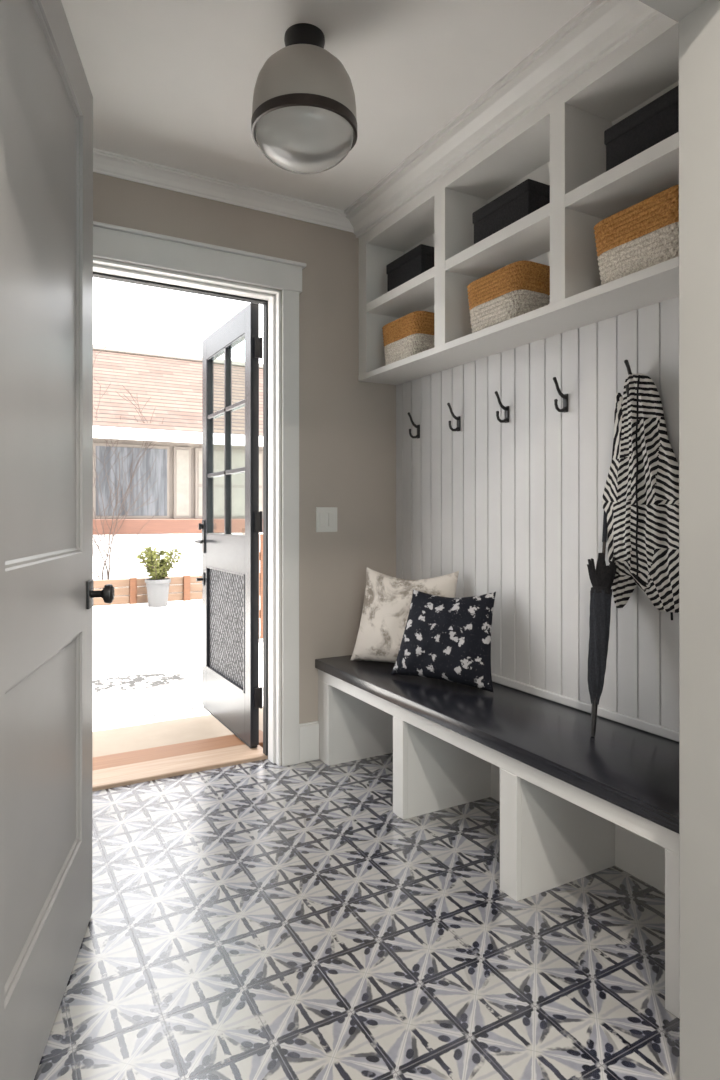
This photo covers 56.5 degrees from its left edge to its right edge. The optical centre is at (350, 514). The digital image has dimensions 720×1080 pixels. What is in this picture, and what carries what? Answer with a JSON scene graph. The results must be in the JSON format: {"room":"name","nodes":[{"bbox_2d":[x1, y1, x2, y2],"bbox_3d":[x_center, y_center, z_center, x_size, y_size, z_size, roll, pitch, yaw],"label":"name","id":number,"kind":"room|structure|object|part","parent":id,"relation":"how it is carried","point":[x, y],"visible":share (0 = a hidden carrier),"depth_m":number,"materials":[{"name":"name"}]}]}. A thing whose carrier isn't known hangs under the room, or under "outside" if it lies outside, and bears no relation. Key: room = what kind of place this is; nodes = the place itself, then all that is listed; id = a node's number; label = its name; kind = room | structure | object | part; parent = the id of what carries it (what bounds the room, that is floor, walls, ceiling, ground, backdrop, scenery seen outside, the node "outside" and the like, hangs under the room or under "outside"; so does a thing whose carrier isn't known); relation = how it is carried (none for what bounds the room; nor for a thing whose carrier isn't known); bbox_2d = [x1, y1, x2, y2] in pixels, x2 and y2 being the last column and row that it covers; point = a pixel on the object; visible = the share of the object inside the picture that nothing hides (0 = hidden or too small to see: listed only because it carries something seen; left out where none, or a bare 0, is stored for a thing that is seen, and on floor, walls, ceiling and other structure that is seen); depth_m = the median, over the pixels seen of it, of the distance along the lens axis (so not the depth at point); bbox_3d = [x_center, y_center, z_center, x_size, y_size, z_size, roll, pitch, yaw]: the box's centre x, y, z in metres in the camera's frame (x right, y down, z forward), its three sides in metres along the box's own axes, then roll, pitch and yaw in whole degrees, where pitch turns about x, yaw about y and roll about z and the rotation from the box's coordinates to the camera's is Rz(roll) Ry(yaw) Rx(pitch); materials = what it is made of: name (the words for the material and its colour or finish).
{"room":"mudroom","nodes":[
{"label":"mudroom","id":0,"kind":"room"},
{"bbox_2d":[145,578,170,606],"bbox_3d":[-2.791,1.135,9.704,0.368,0.395,0.368,0,0,-29],"label":"pot","id":1,"kind":"object","parent":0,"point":[157,588],"depth_m":9.58,"materials":[{"name":"white ceramic"}]},
{"bbox_2d":[93,172,395,723],"bbox_3d":[-1.020,-0.152,2.890,4.400,2.697,0.133,0,0,-29],"label":"wall","id":2,"kind":"structure","parent":0,"point":[347,425],"depth_m":3.31,"materials":[{"name":"beige paint"}]},
{"bbox_2d":[92,744,267,791],"bbox_3d":[-0.834,1.213,3.159,0.907,0.068,0.205,0,0,-29],"label":"door sill","id":3,"kind":"structure","parent":2,"relation":"attached to","point":[123,775],"depth_m":3.14,"materials":[{"name":"brown wood"}]},
{"bbox_2d":[93,221,305,766],"bbox_3d":[-0.754,-0.005,3.020,1.141,2.404,0.185,0,0,-29],"label":"door frame","id":4,"kind":"structure","parent":2,"relation":"attached to","point":[121,244],"depth_m":3.19,"materials":[{"name":"white paint"}]},
{"bbox_3d":[-0.719,-1.139,2.959,1.141,0.137,0.040,0,0,-29],"label":"head casing","id":5,"kind":"part","parent":4,"relation":"part of","materials":[{"name":"white paint"}]},
{"bbox_3d":[-0.288,0.064,3.205,0.085,2.267,0.020,0,0,-29],"label":"casing","id":6,"kind":"part","parent":4,"relation":"part of","materials":[{"name":"white paint"}]},
{"bbox_2d":[93,148,353,232],"bbox_3d":[-0.724,-1.463,2.952,1.775,0.075,0.050,0,0,-29],"label":"trim","id":7,"kind":"structure","parent":2,"relation":"attached to","point":[104,162],"depth_m":3.01,"materials":[{"name":"paint"}]},
{"bbox_2d":[195,303,262,747],"bbox_3d":[-0.698,0.058,3.714,0.108,2.239,0.859,0,0,-30],"label":"door","id":8,"kind":"structure","parent":2,"relation":"in","point":[232,693],"depth_m":3.62,"materials":[{"name":"black paint"}]},
{"bbox_3d":[-0.890,0.134,4.053,0.009,0.200,0.044,0,0,-29],"label":"handle plate","id":9,"kind":"part","parent":8,"relation":"part of","materials":[{"name":"black metal"}]},
{"bbox_3d":[-0.683,0.614,3.732,0.051,0.610,0.670,0,0,-29],"label":"panel moulding","id":10,"kind":"part","parent":8,"relation":"part of","materials":[{"name":"black paint"}]},
{"bbox_3d":[-0.683,0.614,3.732,0.014,0.610,0.670,0,0,-29],"label":"panel","id":11,"kind":"part","parent":8,"relation":"part of","materials":[{"name":"metal"}]},
{"bbox_2d":[299,721,318,762],"bbox_3d":[-0.203,1.105,3.251,0.107,0.185,0.017,0,0,-29],"label":"baseboard","id":12,"kind":"structure","parent":2,"relation":"attached to","point":[309,731],"depth_m":3.24,"materials":[{"name":"white paint"}]},
{"bbox_2d":[316,507,336,531],"bbox_3d":[-0.116,0.027,3.305,0.116,0.122,0.011,0,0,-29],"label":"light switch","id":13,"kind":"object","parent":2,"relation":"attached to","point":[326,517],"visible":1,"depth_m":3.30,"materials":[{"name":"white plastic"}]},
{"bbox_2d":[61,0,593,209],"bbox_3d":[0.441,-1.581,0.240,4.400,0.150,6.190,0,0,-29],"label":"ceiling","id":14,"kind":"structure","parent":0,"point":[172,83],"depth_m":2.25,"materials":[{"name":"paint"}]},
{"bbox_2d":[251,23,356,173],"bbox_3d":[-0.144,-1.301,2.109,0.333,0.403,0.333,0,0,-29],"label":"ceiling light","id":15,"kind":"object","parent":14,"relation":"attached to","point":[304,104],"visible":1,"depth_m":2.05,"materials":[{"name":"black metal"}]},
{"bbox_3d":[-0.144,-1.147,2.109,0.309,0.096,0.309,0,0,-29],"label":"lamp shade","id":16,"kind":"part","parent":15,"relation":"part of","materials":[{"name":"clear glass"}]},
{"bbox_3d":[-0.144,-1.278,2.109,0.062,0.125,0.062,0,0,-29],"label":"bulb","id":17,"kind":"part","parent":15,"relation":"part of","materials":[{"name":"white glass"}]},
{"bbox_2d":[34,753,679,1079],"bbox_3d":[0.445,1.250,0.225,4.400,0.120,6.170,0,0,-29],"label":"floor","id":18,"kind":"structure","parent":0,"point":[260,919],"depth_m":1.84,"materials":[{"name":"tile"}]},
{"bbox_2d":[0,0,113,1079],"bbox_3d":[-0.710,-0.030,1.539,0.182,2.432,0.924,0,0,-10],"label":"door","id":19,"kind":"structure","parent":18,"relation":"on","point":[47,593],"depth_m":1.50,"materials":[{"name":"white paint"}]},
{"bbox_3d":[-0.722,0.232,1.946,0.063,0.057,0.057,0,0,-10],"label":"knob","id":20,"kind":"part","parent":19,"relation":"part of","materials":[{"name":"black metal"}]},
{"bbox_2d":[315,655,679,1018],"bbox_3d":[0.530,0.951,2.484,0.473,0.489,2.069,0,0,-29],"label":"storage bench","id":21,"kind":"object","parent":18,"relation":"on","point":[575,804],"visible":0.88,"depth_m":2.20,"materials":[{"name":"paint"}]},
{"bbox_2d":[350,567,458,662],"bbox_3d":[0.242,0.476,3.074,0.558,0.448,0.156,0,0,30],"label":"throw pillow","id":22,"kind":"object","parent":21,"relation":"on","point":[387,599],"visible":0.62,"depth_m":3.06,"materials":[{"name":"beige fabric"}]},
{"bbox_2d":[391,589,495,692],"bbox_3d":[0.396,0.508,2.808,0.491,0.383,0.185,0,0,39],"label":"throw pillow","id":23,"kind":"object","parent":21,"relation":"on","point":[444,638],"visible":1,"depth_m":2.73,"materials":[{"name":"black fabric"}]},
{"bbox_3d":[0.530,0.729,2.484,0.472,0.044,2.067,0,0,-29],"label":"seat","id":24,"kind":"part","parent":21,"relation":"part of","materials":[{"name":"black wood"}]},
{"bbox_3d":[0.348,0.779,2.384,0.020,0.058,2.069,0,0,-29],"label":"rail","id":25,"kind":"part","parent":21,"relation":"part of","materials":[{"name":"paint"}]},
{"bbox_3d":[0.759,0.973,2.546,0.011,0.445,1.956,0,0,-29],"label":"panel","id":26,"kind":"part","parent":21,"relation":"part of","materials":[{"name":"paint"}]},
{"bbox_2d":[587,511,616,736],"bbox_3d":[0.832,0.312,2.212,0.094,0.787,0.221,0,0,23],"label":"umbrella","id":27,"kind":"object","parent":21,"relation":"on","point":[602,578],"visible":0.99,"depth_m":2.18,"materials":[{"name":"black fabric"}]},
{"bbox_3d":[0.872,0.007,2.284,0.016,0.180,0.016,15,-14,-27],"label":"handle","id":28,"kind":"part","parent":27,"relation":"part of","materials":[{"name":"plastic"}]},
{"bbox_2d":[639,0,719,1079],"bbox_3d":[0.046,-0.156,0.955,4.400,2.697,0.148,0,0,-29],"label":"wall","id":29,"kind":"structure","parent":0,"point":[698,21],"depth_m":1.35,"materials":[{"name":"grey paint"}]},
{"bbox_3d":[1.093,-0.152,2.796,0.788,2.697,2.069,0,0,-29],"label":"wall","id":30,"kind":"structure","parent":0,"visible":0},
{"bbox_2d":[358,14,678,384],"bbox_3d":[0.643,-1.090,2.551,0.239,0.823,2.069,0,0,-29],"label":"upper cabinet","id":31,"kind":"object","parent":30,"relation":"attached to","point":[559,144],"visible":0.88,"depth_m":2.35,"materials":[{"name":"paint"}]},
{"bbox_2d":[366,267,433,317],"bbox_3d":[0.321,-1.027,3.139,0.235,0.043,0.573,0,0,-29],"label":"shelf","id":32,"kind":"object","parent":31,"relation":"attached to","point":[416,294],"depth_m":3.16,"materials":[{"name":"paint"}]},
{"bbox_2d":[382,311,433,364],"bbox_3d":[0.296,-0.807,3.160,0.189,0.205,0.335,0,0,-29],"label":"woven basket","id":33,"kind":"object","parent":31,"relation":"in","point":[411,334],"visible":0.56,"depth_m":3.04,"materials":[{"name":"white wicker"}]},
{"bbox_2d":[386,244,433,291],"bbox_3d":[0.316,-1.128,3.157,0.165,0.160,0.294,0,0,-29],"label":"storage box","id":34,"kind":"object","parent":31,"relation":"in","point":[420,259],"visible":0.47,"depth_m":3.07,"materials":[{"name":"black fabric"}]},
{"bbox_3d":[0.316,-1.186,3.157,0.165,0.045,0.294,0,0,-29],"label":"lid","id":35,"kind":"part","parent":34,"relation":"part of","materials":[{"name":"black fabric"}]},
{"bbox_3d":[0.419,-1.027,3.193,0.011,0.645,0.573,0,0,-29],"label":"panel","id":36,"kind":"part","parent":31,"relation":"part of","materials":[{"name":"paint"}]},
{"bbox_2d":[445,203,549,277],"bbox_3d":[0.635,-1.028,2.568,0.235,0.043,0.583,0,0,-29],"label":"shelf","id":37,"kind":"object","parent":31,"relation":"attached to","point":[527,238],"depth_m":2.56,"materials":[{"name":"paint"}]},
{"bbox_2d":[344,0,661,237],"bbox_3d":[0.492,-1.453,2.469,0.110,0.097,2.069,0,0,-29],"label":"trim","id":38,"kind":"structure","parent":31,"relation":"attached to","point":[602,26],"depth_m":2.34,"materials":[{"name":"paint"}]},
{"bbox_2d":[467,260,549,332],"bbox_3d":[0.611,-0.812,2.589,0.189,0.212,0.338,0,0,-29],"label":"woven basket","id":39,"kind":"object","parent":31,"relation":"on","point":[515,289],"visible":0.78,"depth_m":2.48,"materials":[{"name":"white wicker"}]},
{"bbox_2d":[472,179,549,243],"bbox_3d":[0.634,-1.128,2.578,0.165,0.156,0.315,0,0,-29],"label":"storage box","id":40,"kind":"object","parent":31,"relation":"on","point":[527,197],"visible":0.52,"depth_m":2.49,"materials":[{"name":"black fabric"}]},
{"bbox_3d":[0.634,-1.183,2.578,0.165,0.045,0.315,0,0,-29],"label":"lid","id":41,"kind":"part","parent":40,"relation":"part of","materials":[{"name":"black fabric"}]},
{"bbox_2d":[358,256,678,384],"bbox_3d":[0.643,-0.692,2.550,0.239,0.028,2.069,0,0,-29],"label":"shelf","id":42,"kind":"object","parent":31,"relation":"attached to","point":[657,283],"depth_m":2.38,"materials":[{"name":"paint"}]},
{"bbox_3d":[0.733,-1.028,2.622,0.011,0.645,0.583,0,0,-29],"label":"panel","id":43,"kind":"part","parent":31,"relation":"part of","materials":[{"name":"paint"}]},
{"bbox_2d":[565,132,678,218],"bbox_3d":[0.941,-1.030,2.012,0.235,0.043,0.554,0,0,-29],"label":"shelf","id":44,"kind":"object","parent":31,"relation":"attached to","point":[654,170],"depth_m":2.05,"materials":[{"name":"paint"}]},
{"bbox_2d":[594,184,678,284],"bbox_3d":[0.922,-0.813,2.024,0.189,0.212,0.358,0,0,-29],"label":"woven basket","id":45,"kind":"object","parent":31,"relation":"on","point":[645,234],"visible":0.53,"depth_m":1.97,"materials":[{"name":"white wicker"}]},
{"bbox_2d":[604,85,678,170],"bbox_3d":[0.947,-1.130,2.011,0.165,0.158,0.316,0,0,-29],"label":"storage box","id":46,"kind":"object","parent":31,"relation":"in","point":[658,120],"visible":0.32,"depth_m":1.99,"materials":[{"name":"black fabric"}]},
{"bbox_3d":[0.947,-1.187,2.011,0.165,0.045,0.316,0,0,-29],"label":"lid","id":47,"kind":"part","parent":46,"relation":"part of","materials":[{"name":"black fabric"}]},
{"bbox_3d":[1.039,-1.030,2.066,0.011,0.645,0.554,0,0,-29],"label":"panel","id":48,"kind":"part","parent":31,"relation":"part of","materials":[{"name":"paint"}]},
{"bbox_2d":[396,296,678,730],"bbox_3d":[0.743,0.201,2.603,0.012,1.990,2.069,0,0,-29],"label":"panelling","id":49,"kind":"object","parent":30,"relation":"attached to","point":[514,507],"visible":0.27,"depth_m":2.60,"materials":[{"name":"paint"}]},
{"bbox_2d":[407,412,419,438],"bbox_3d":[0.311,-0.439,3.308,0.067,0.128,0.023,0,0,-29],"label":"coat hook","id":50,"kind":"object","parent":49,"relation":"attached to","point":[417,436],"visible":1,"depth_m":3.31,"materials":[{"name":"black metal"}]},
{"bbox_3d":[0.309,-0.464,3.307,0.063,0.077,0.015,0,0,-29],"label":"arm","id":51,"kind":"part","parent":50,"relation":"part of","materials":[{"name":"black metal"}]},
{"bbox_3d":[0.313,-0.398,3.309,0.058,0.047,0.014,0,0,-29],"label":"arm","id":52,"kind":"part","parent":50,"relation":"part of","materials":[{"name":"black metal"}]},
{"bbox_2d":[447,403,459,431],"bbox_3d":[0.465,-0.439,3.027,0.067,0.128,0.023,0,0,-29],"label":"coat hook","id":53,"kind":"object","parent":49,"relation":"attached to","point":[457,429],"visible":1,"depth_m":3.02,"materials":[{"name":"black metal"}]},
{"bbox_3d":[0.463,-0.464,3.026,0.063,0.077,0.015,0,0,-29],"label":"arm","id":54,"kind":"part","parent":53,"relation":"part of","materials":[{"name":"black metal"}]},
{"bbox_3d":[0.467,-0.399,3.028,0.058,0.047,0.014,0,0,-29],"label":"arm","id":55,"kind":"part","parent":53,"relation":"part of","materials":[{"name":"black metal"}]},
{"bbox_3d":[0.491,-0.411,3.042,0.007,0.068,0.023,0,0,-29],"label":"wall plate","id":56,"kind":"part","parent":53,"relation":"part of","materials":[{"name":"black metal"}]},
{"bbox_2d":[495,391,508,422],"bbox_3d":[0.619,-0.440,2.748,0.067,0.128,0.023,0,0,-29],"label":"coat hook","id":57,"kind":"object","parent":49,"relation":"attached to","point":[506,420],"visible":1,"depth_m":2.75,"materials":[{"name":"black metal"}]},
{"bbox_3d":[0.617,-0.465,2.747,0.063,0.077,0.015,0,0,-29],"label":"arm","id":58,"kind":"part","parent":57,"relation":"part of","materials":[{"name":"black metal"}]},
{"bbox_3d":[0.621,-0.400,2.749,0.058,0.047,0.014,0,0,-29],"label":"arm","id":59,"kind":"part","parent":57,"relation":"part of","materials":[{"name":"black metal"}]},
{"bbox_3d":[0.645,-0.412,2.762,0.007,0.068,0.023,0,0,-29],"label":"wall plate","id":60,"kind":"part","parent":57,"relation":"part of","materials":[{"name":"black metal"}]},
{"bbox_2d":[553,377,567,412],"bbox_3d":[0.772,-0.440,2.469,0.067,0.128,0.023,0,0,-29],"label":"coat hook","id":61,"kind":"object","parent":49,"relation":"attached to","point":[564,409],"visible":1,"depth_m":2.47,"materials":[{"name":"black metal"}]},
{"bbox_3d":[0.770,-0.466,2.468,0.063,0.077,0.015,0,0,-29],"label":"arm","id":62,"kind":"part","parent":61,"relation":"part of","materials":[{"name":"black metal"}]},
{"bbox_3d":[0.774,-0.400,2.470,0.058,0.047,0.014,0,0,-29],"label":"arm","id":63,"kind":"part","parent":61,"relation":"part of","materials":[{"name":"black metal"}]},
{"bbox_3d":[0.798,-0.412,2.483,0.007,0.068,0.023,0,0,-29],"label":"wall plate","id":64,"kind":"part","parent":61,"relation":"part of","materials":[{"name":"black metal"}]},
{"bbox_2d":[491,673,678,741],"bbox_3d":[0.732,0.690,2.595,0.014,0.032,2.069,0,0,-29],"label":"trim","id":65,"kind":"structure","parent":49,"relation":"attached to","point":[669,733],"depth_m":2.37,"materials":[{"name":"paint"}]},
{"bbox_2d":[624,360,631,395],"bbox_3d":[0.923,-0.441,2.196,0.067,0.128,0.023,0,0,-29],"label":"coat hook","id":66,"kind":"object","parent":49,"relation":"attached to","point":[626,362],"visible":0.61,"depth_m":2.18,"materials":[{"name":"black metal"}]},
{"bbox_3d":[0.925,-0.401,2.197,0.058,0.047,0.014,0,0,-29],"label":"arm","id":67,"kind":"part","parent":66,"relation":"part of","materials":[{"name":"black metal"}]},
{"bbox_3d":[0.921,-0.466,2.195,0.063,0.077,0.015,0,0,-29],"label":"arm","id":68,"kind":"part","parent":66,"relation":"part of","materials":[{"name":"black metal"}]},
{"bbox_2d":[602,373,678,619],"bbox_3d":[0.920,-0.065,2.148,0.053,0.781,0.319,0,0,-29],"label":"scarf","id":69,"kind":"object","parent":66,"relation":"hanging from","point":[640,499],"visible":0.98,"depth_m":2.13,"materials":[{"name":"fabric"}]},
{"label":"outside","id":70,"kind":"structure","parent":0,"visible":0},
{"bbox_2d":[92,599,262,730],"bbox_3d":[-6.223,1.591,13.379,30.000,0.500,22.550,0,0,-29],"label":"ground","id":71,"kind":"structure","parent":70,"point":[147,661],"depth_m":5.94,"materials":[{"name":"white snow"}]},
{"bbox_2d":[93,342,163,579],"bbox_3d":[-3.786,-0.625,9.920,2.008,3.918,0.104,0,0,-29],"label":"bare shrub","id":72,"kind":"object","parent":71,"relation":"on","point":[132,463],"visible":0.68,"depth_m":10.06,"materials":[{"name":"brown plant"}]},
{"bbox_2d":[94,575,201,605],"bbox_3d":[-1.252,1.141,11.088,12.500,0.390,0.140,0,0,-29],"label":"edging","id":73,"kind":"object","parent":71,"relation":"on","point":[132,588],"visible":0.26,"depth_m":10.03,"materials":[{"name":"brown wood"}]},
{"bbox_3d":[-3.228,1.138,9.949,0.100,0.390,0.050,0,0,-29],"label":"post","id":74,"kind":"part","parent":73,"relation":"part of","materials":[{"name":"brown wood"}]},
{"bbox_3d":[-1.264,1.023,11.110,12.500,0.115,0.090,0,0,-29],"label":"rail","id":75,"kind":"part","parent":73,"relation":"part of","materials":[{"name":"brown wood"}]},
{"bbox_3d":[-1.264,1.148,11.110,12.500,0.115,0.090,0,0,-29],"label":"rail","id":76,"kind":"part","parent":73,"relation":"part of","materials":[{"name":"brown wood"}]},
{"bbox_3d":[-1.264,1.273,11.109,12.500,0.115,0.090,0,0,-29],"label":"rail","id":77,"kind":"part","parent":73,"relation":"part of","materials":[{"name":"brown wood"}]},
{"bbox_3d":[-2.527,1.139,10.335,0.100,0.390,0.050,0,0,-29],"label":"post","id":78,"kind":"part","parent":73,"relation":"part of","materials":[{"name":"brown wood"}]},
{"bbox_2d":[136,546,182,606],"bbox_3d":[-2.799,0.887,9.688,0.715,0.890,0.609,0,0,26],"label":"potted shrub","id":79,"kind":"object","parent":71,"relation":"on","point":[157,586],"visible":1,"depth_m":9.60,"materials":[{"name":"green plant"}]},
{"bbox_3d":[-2.807,0.724,9.671,0.715,0.562,0.563,0,0,26],"label":"stem","id":80,"kind":"part","parent":79,"relation":"part of","materials":[{"name":"green plant"}]},
{"bbox_2d":[92,708,262,757],"bbox_3d":[-1.110,1.365,3.466,3.800,0.265,0.950,0,0,-29],"label":"step","id":81,"kind":"structure","parent":71,"relation":"on","point":[169,732],"depth_m":3.75,"materials":[{"name":"beige stone"}]},
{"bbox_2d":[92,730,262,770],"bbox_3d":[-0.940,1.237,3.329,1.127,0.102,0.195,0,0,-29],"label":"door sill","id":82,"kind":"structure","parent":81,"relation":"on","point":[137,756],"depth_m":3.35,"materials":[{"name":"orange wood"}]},
{"bbox_2d":[93,344,262,595],"bbox_3d":[-1.660,-0.857,12.352,16.000,4.390,2.580,0,0,-29],"label":"neighbor house","id":83,"kind":"structure","parent":71,"relation":"on","point":[173,382],"depth_m":10.74,"materials":[{"name":"red brick"}]},
{"bbox_3d":[-3.394,-0.506,10.409,1.070,1.060,0.014,0,0,-29],"label":"pane","id":84,"kind":"part","parent":83,"relation":"part of","materials":[{"name":"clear glass"}]},
{"bbox_3d":[-2.706,-0.505,10.788,0.200,1.060,0.014,0,0,-29],"label":"pane","id":85,"kind":"part","parent":83,"relation":"part of","materials":[{"name":"beige glass"}]},
{"bbox_3d":[-1.996,-0.504,11.179,1.100,1.060,0.014,0,0,-29],"label":"pane","id":86,"kind":"part","parent":83,"relation":"part of","materials":[{"name":"beige glass"}]},
{"bbox_2d":[242,528,262,638],"bbox_3d":[-0.502,0.737,7.227,1.350,1.180,0.150,0,0,-29],"label":"fence","id":87,"kind":"object","parent":71,"relation":"on","point":[243,529],"visible":0.06,"depth_m":6.91,"materials":[{"name":"orange wood"}]}
]}

